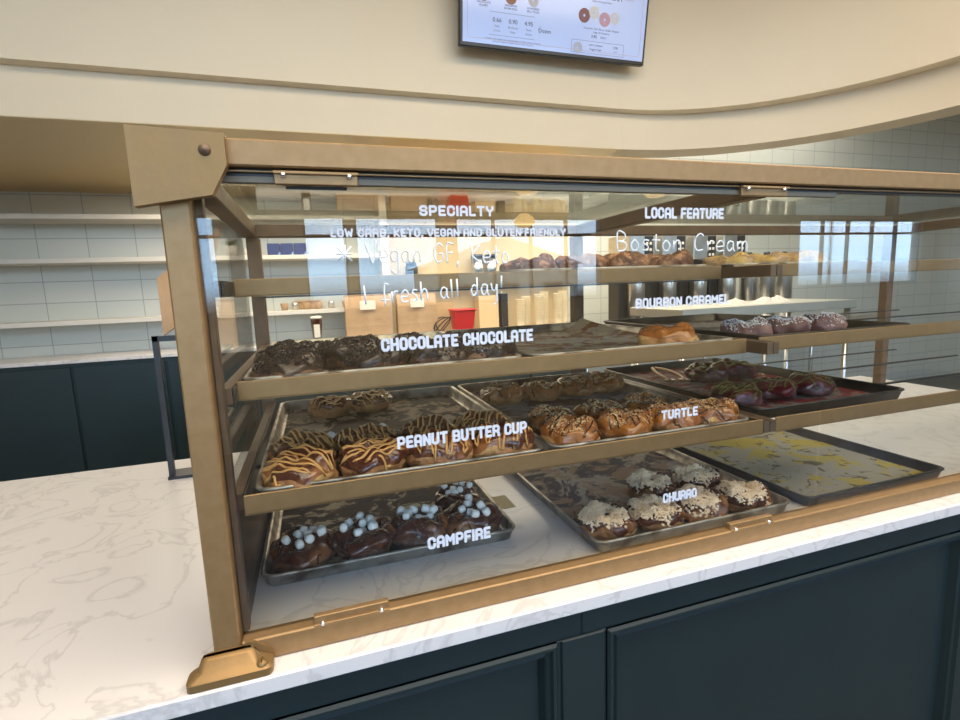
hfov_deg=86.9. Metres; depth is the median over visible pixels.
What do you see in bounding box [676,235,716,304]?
coffee brewer
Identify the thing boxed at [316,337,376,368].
donut
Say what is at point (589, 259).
donut
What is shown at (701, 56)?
wall
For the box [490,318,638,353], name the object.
sheet
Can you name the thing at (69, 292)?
wall
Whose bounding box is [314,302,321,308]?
bowl
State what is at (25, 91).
soffit
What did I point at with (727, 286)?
coffee brewer
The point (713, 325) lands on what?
sheet
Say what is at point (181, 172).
case
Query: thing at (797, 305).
stand
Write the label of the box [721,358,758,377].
donut
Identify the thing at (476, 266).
canister
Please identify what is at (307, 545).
donut
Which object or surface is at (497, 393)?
donut
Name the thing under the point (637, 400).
donut
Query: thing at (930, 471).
sheet pan
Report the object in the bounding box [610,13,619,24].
picture
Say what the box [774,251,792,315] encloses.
urn
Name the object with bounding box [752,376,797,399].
donut
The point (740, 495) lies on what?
donut
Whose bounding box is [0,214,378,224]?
wall shelf
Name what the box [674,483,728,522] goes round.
donut
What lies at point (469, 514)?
donut
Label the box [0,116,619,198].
ceiling
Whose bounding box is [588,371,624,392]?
donut
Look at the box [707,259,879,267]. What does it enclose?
sheet pan
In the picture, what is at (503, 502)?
paper tag
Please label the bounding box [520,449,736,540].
sheet
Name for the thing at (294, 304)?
jar
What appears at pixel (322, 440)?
donut
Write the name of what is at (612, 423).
donut
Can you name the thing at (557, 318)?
paper cup
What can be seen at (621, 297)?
coffee brewer
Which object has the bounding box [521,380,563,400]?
donut
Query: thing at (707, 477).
donut
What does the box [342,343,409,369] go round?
donut
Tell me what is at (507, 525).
sheet pan
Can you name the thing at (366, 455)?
donut
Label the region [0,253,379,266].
wall shelf
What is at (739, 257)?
donut
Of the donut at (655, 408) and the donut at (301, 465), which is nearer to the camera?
the donut at (301, 465)
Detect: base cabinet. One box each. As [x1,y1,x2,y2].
[0,364,87,481]
[71,351,585,470]
[169,613,580,719]
[581,514,959,719]
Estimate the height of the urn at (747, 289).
0.623 m
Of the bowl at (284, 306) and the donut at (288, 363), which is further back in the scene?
the bowl at (284, 306)
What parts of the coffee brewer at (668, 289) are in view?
control panel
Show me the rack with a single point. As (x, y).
(174, 473)
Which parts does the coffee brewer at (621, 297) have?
control panel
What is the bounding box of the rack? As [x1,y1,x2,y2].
[151,335,192,479]
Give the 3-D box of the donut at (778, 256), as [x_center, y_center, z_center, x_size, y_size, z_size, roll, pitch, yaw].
[0.664,-0.229,1.184,0.101,0.047,0.107,5,11,42]
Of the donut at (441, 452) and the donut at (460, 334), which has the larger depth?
the donut at (460, 334)
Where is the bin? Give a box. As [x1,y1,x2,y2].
[448,308,476,329]
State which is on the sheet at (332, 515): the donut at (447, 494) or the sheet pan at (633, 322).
the donut at (447, 494)
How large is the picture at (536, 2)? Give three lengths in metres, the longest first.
0.063 x 0.059 x 0.003 m
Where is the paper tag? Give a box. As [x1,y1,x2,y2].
[491,495,515,508]
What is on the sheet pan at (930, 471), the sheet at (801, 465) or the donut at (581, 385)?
the sheet at (801, 465)
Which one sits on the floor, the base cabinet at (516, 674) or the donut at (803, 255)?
the base cabinet at (516, 674)
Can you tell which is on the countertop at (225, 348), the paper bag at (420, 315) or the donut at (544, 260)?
the paper bag at (420, 315)
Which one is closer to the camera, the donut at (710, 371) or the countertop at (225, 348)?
the donut at (710, 371)
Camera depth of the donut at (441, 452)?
0.80 m
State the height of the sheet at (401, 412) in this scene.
0.002 m
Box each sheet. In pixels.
[156,226,221,334]
[275,482,501,573]
[284,395,467,476]
[323,369,344,370]
[470,390,654,438]
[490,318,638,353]
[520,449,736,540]
[626,367,869,407]
[652,320,723,330]
[684,431,922,495]
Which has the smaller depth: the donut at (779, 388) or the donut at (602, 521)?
the donut at (602, 521)
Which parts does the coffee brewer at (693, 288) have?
control panel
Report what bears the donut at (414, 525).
on the sheet at (332, 515)
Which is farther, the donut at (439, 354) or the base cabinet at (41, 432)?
the base cabinet at (41, 432)
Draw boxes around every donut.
[251,349,323,377]
[253,341,323,364]
[261,444,338,487]
[268,429,336,459]
[269,522,334,572]
[283,339,323,348]
[307,395,352,417]
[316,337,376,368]
[334,334,380,345]
[334,422,397,452]
[334,511,395,558]
[338,437,408,476]
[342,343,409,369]
[350,389,392,411]
[378,331,429,349]
[392,504,447,548]
[400,414,457,443]
[406,429,472,466]
[407,339,466,364]
[434,482,480,509]
[437,329,484,340]
[444,494,501,537]
[451,409,507,432]
[462,334,516,359]
[469,421,534,457]
[480,382,523,404]
[499,253,557,270]
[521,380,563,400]
[528,404,577,433]
[539,413,601,444]
[555,252,608,267]
[557,374,595,395]
[572,398,627,421]
[578,500,637,540]
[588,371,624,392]
[596,408,653,438]
[604,251,652,266]
[619,391,666,410]
[626,468,676,497]
[627,494,685,530]
[637,322,698,344]
[644,400,700,431]
[647,249,693,264]
[672,462,722,488]
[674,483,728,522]
[683,397,738,424]
[684,361,728,381]
[702,251,753,264]
[711,380,762,405]
[716,480,772,511]
[720,316,772,334]
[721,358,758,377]
[749,251,789,262]
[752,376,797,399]
[766,315,811,333]
[784,249,826,261]
[788,372,835,396]
[800,311,847,330]
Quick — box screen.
[458,0,648,66]
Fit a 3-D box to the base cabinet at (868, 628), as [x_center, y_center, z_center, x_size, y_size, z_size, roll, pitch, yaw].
[0.528,0.740,1.543,1.060,0.894,1.036,-5,9,-18]
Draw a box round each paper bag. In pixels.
[344,293,391,336]
[396,292,437,332]
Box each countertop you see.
[0,341,274,367]
[0,376,959,719]
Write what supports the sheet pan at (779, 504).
on the countertop at (105, 615)
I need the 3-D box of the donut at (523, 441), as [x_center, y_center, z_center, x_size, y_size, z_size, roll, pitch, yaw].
[0.032,0.134,0.875,0.122,0.055,0.110,0,8,15]
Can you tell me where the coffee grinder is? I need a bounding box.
[405,262,417,273]
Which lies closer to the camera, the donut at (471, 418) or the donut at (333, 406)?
the donut at (471, 418)
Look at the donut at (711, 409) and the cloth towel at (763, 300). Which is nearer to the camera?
the donut at (711, 409)
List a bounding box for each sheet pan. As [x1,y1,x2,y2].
[243,331,521,380]
[256,386,542,492]
[261,480,514,585]
[446,322,732,356]
[457,372,748,450]
[495,264,706,271]
[512,449,789,551]
[603,313,909,339]
[603,358,904,417]
[672,428,944,505]
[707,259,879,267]
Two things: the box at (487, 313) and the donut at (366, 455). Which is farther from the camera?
the box at (487, 313)
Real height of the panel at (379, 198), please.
1.139 m
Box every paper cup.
[516,316,524,325]
[524,315,530,324]
[535,315,543,324]
[543,314,548,323]
[553,314,561,322]
[562,313,566,322]
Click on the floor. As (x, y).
(950, 382)
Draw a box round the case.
[123,124,959,694]
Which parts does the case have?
corner plate, corner post, rail, glass, panel, rail, post, hinge plate, hinge plate, rail, post, rail, rail, hinge plate, hinge plate, glass, post, fixed glass, rail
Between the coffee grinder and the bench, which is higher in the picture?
the coffee grinder
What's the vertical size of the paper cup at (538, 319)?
0.107 m
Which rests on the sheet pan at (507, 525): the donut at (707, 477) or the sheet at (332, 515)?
the sheet at (332, 515)
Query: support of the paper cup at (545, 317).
on the countertop at (225, 348)
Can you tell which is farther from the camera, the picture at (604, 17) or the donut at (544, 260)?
the picture at (604, 17)
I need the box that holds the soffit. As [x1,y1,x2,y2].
[0,61,959,157]
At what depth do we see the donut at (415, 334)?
0.98 m
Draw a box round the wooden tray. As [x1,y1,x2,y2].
[294,300,321,308]
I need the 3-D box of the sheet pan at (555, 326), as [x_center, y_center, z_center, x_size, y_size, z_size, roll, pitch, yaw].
[0.202,-0.051,1.203,0.438,0.026,0.598,-5,9,-18]
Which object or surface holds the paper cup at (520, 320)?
on the countertop at (225, 348)
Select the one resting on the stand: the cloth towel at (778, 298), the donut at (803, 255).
the cloth towel at (778, 298)
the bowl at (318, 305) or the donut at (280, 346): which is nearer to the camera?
the donut at (280, 346)
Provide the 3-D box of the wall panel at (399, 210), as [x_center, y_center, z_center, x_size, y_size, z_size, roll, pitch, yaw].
[0.007,-0.854,4.542,1.708,1.139,0.055,-5,9,-18]
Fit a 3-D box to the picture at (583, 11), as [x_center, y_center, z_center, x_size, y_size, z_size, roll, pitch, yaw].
[0.532,-1.754,2.585,0.069,0.073,0.003,-5,18,-18]
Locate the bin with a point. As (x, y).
(463, 318)
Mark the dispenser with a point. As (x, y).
(502, 297)
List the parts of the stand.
leg, leg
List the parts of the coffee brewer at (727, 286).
control panel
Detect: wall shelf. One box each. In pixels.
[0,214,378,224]
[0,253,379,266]
[0,307,344,328]
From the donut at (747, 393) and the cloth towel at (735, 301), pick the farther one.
the cloth towel at (735, 301)
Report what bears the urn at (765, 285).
on the bench
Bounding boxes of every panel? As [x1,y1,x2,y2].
[373,191,393,333]
[385,197,567,333]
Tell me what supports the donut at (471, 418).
on the sheet at (401, 412)
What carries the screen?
attached to the wall at (701, 56)
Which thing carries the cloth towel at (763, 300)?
on the stand
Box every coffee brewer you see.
[608,236,653,319]
[645,236,685,317]
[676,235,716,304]
[707,235,745,302]
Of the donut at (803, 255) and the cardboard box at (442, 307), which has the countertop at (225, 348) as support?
the cardboard box at (442, 307)
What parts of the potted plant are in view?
pot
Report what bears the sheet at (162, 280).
on the rack
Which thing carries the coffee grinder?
on the wall shelf
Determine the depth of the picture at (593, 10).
2.60 m
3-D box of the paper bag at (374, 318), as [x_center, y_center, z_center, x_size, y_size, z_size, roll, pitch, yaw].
[-0.884,-0.349,4.002,0.350,0.360,0.138,-5,9,-18]
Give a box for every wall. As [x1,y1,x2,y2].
[0,0,959,113]
[0,114,959,381]
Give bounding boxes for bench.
[586,310,891,371]
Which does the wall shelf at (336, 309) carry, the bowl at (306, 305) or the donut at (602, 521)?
the bowl at (306, 305)
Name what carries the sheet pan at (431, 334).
in the case
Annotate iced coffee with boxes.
[310,316,321,338]
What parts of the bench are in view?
leg, leg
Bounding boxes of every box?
[267,243,280,254]
[280,243,293,254]
[293,243,306,254]
[436,302,452,331]
[474,295,498,327]
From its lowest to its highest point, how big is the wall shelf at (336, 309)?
0.032 m
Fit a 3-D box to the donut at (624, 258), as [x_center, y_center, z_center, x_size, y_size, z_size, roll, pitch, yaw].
[0.304,-0.202,1.066,0.119,0.054,0.117,-5,9,-22]
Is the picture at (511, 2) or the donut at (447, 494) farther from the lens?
the picture at (511, 2)
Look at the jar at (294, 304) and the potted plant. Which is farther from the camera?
the jar at (294, 304)
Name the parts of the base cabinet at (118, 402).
door, door, door, door, door, door, door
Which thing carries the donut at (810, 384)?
on the sheet at (704, 388)
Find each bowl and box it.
[280,303,288,310]
[302,302,309,309]
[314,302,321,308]
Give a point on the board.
(583, 678)
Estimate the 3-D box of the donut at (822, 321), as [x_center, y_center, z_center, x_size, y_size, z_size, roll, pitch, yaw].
[0.801,-0.091,1.194,0.107,0.051,0.107,-4,8,-11]
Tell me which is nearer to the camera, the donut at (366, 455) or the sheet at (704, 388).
the donut at (366, 455)
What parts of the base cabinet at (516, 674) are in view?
panel moulding, panel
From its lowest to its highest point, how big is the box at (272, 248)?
0.091 m
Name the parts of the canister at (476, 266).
lid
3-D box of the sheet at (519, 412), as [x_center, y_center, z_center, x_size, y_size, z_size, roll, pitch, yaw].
[0.228,0.111,1.190,0.383,0.003,0.570,-5,9,-18]
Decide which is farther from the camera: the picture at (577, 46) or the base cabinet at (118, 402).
the base cabinet at (118, 402)
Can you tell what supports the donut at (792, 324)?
on the sheet at (713, 325)
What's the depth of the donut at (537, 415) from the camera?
1.00 m
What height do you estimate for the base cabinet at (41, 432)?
1.023 m
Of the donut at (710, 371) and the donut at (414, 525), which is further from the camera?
the donut at (710, 371)
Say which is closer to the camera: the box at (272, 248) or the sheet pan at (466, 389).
the sheet pan at (466, 389)
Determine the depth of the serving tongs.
1.41 m
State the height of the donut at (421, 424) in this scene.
0.052 m
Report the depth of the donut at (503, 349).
0.85 m
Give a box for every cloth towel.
[720,298,748,304]
[749,296,780,303]
[771,295,792,301]
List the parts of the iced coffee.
lid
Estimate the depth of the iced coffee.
3.79 m
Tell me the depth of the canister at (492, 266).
4.40 m
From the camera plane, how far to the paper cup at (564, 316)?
4.57 m
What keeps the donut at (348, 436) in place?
on the sheet at (401, 412)
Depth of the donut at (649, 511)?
1.00 m
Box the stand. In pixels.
[630,299,856,377]
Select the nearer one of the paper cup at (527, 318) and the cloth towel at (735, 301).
the cloth towel at (735, 301)
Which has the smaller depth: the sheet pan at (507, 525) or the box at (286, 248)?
the sheet pan at (507, 525)
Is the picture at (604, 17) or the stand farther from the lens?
the stand
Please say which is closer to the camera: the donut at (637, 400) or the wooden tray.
the donut at (637, 400)
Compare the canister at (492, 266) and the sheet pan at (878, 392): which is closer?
the sheet pan at (878, 392)
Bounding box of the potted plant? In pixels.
[224,240,232,255]
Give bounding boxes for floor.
[906,375,959,389]
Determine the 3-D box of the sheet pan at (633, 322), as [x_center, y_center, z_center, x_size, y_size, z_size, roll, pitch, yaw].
[0.675,-0.090,1.355,0.441,0.026,0.598,-5,9,-18]
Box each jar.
[292,302,298,309]
[328,301,334,307]
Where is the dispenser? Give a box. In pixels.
[498,293,508,326]
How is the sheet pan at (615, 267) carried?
in the case
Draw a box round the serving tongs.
[651,367,690,381]
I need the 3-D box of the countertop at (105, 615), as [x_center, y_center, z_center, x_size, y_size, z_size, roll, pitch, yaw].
[-0.026,0.329,1.317,4.340,0.026,1.085,-5,9,-18]
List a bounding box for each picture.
[506,0,516,4]
[528,0,538,6]
[573,42,581,54]
[579,8,589,22]
[589,6,598,18]
[599,12,609,26]
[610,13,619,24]
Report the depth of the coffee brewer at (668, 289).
4.26 m
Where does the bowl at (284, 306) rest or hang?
on the wall shelf at (336, 309)
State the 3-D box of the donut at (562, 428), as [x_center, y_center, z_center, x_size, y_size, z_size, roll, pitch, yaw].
[0.166,0.125,0.917,0.116,0.050,0.118,2,9,28]
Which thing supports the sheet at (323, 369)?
on the sheet pan at (431, 334)
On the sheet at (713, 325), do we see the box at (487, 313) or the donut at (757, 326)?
the donut at (757, 326)
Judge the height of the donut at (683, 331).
0.052 m
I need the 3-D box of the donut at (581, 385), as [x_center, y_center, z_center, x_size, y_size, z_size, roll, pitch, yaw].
[0.252,0.065,1.330,0.104,0.046,0.099,0,8,15]
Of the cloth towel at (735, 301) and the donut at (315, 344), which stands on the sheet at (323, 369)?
the donut at (315, 344)
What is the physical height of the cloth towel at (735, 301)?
0.042 m
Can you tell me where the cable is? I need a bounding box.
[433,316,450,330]
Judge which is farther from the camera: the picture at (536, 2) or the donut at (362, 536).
the picture at (536, 2)
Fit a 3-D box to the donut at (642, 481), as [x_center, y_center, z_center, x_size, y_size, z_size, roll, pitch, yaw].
[0.398,0.285,1.175,0.125,0.055,0.120,-5,9,-18]
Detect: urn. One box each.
[738,252,757,314]
[756,252,774,315]
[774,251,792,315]
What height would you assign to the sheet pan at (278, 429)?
0.026 m
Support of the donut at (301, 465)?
on the sheet at (401, 412)
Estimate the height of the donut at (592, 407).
0.046 m
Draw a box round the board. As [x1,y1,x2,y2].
[561,630,604,719]
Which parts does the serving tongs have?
arm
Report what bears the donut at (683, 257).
on the sheet
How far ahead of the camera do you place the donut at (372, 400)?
1.21 m
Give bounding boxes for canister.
[471,254,483,272]
[485,254,496,271]
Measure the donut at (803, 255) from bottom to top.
0.050 m
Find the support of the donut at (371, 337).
on the sheet at (323, 369)
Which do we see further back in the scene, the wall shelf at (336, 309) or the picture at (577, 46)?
the wall shelf at (336, 309)
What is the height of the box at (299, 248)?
0.091 m
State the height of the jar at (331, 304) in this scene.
0.060 m

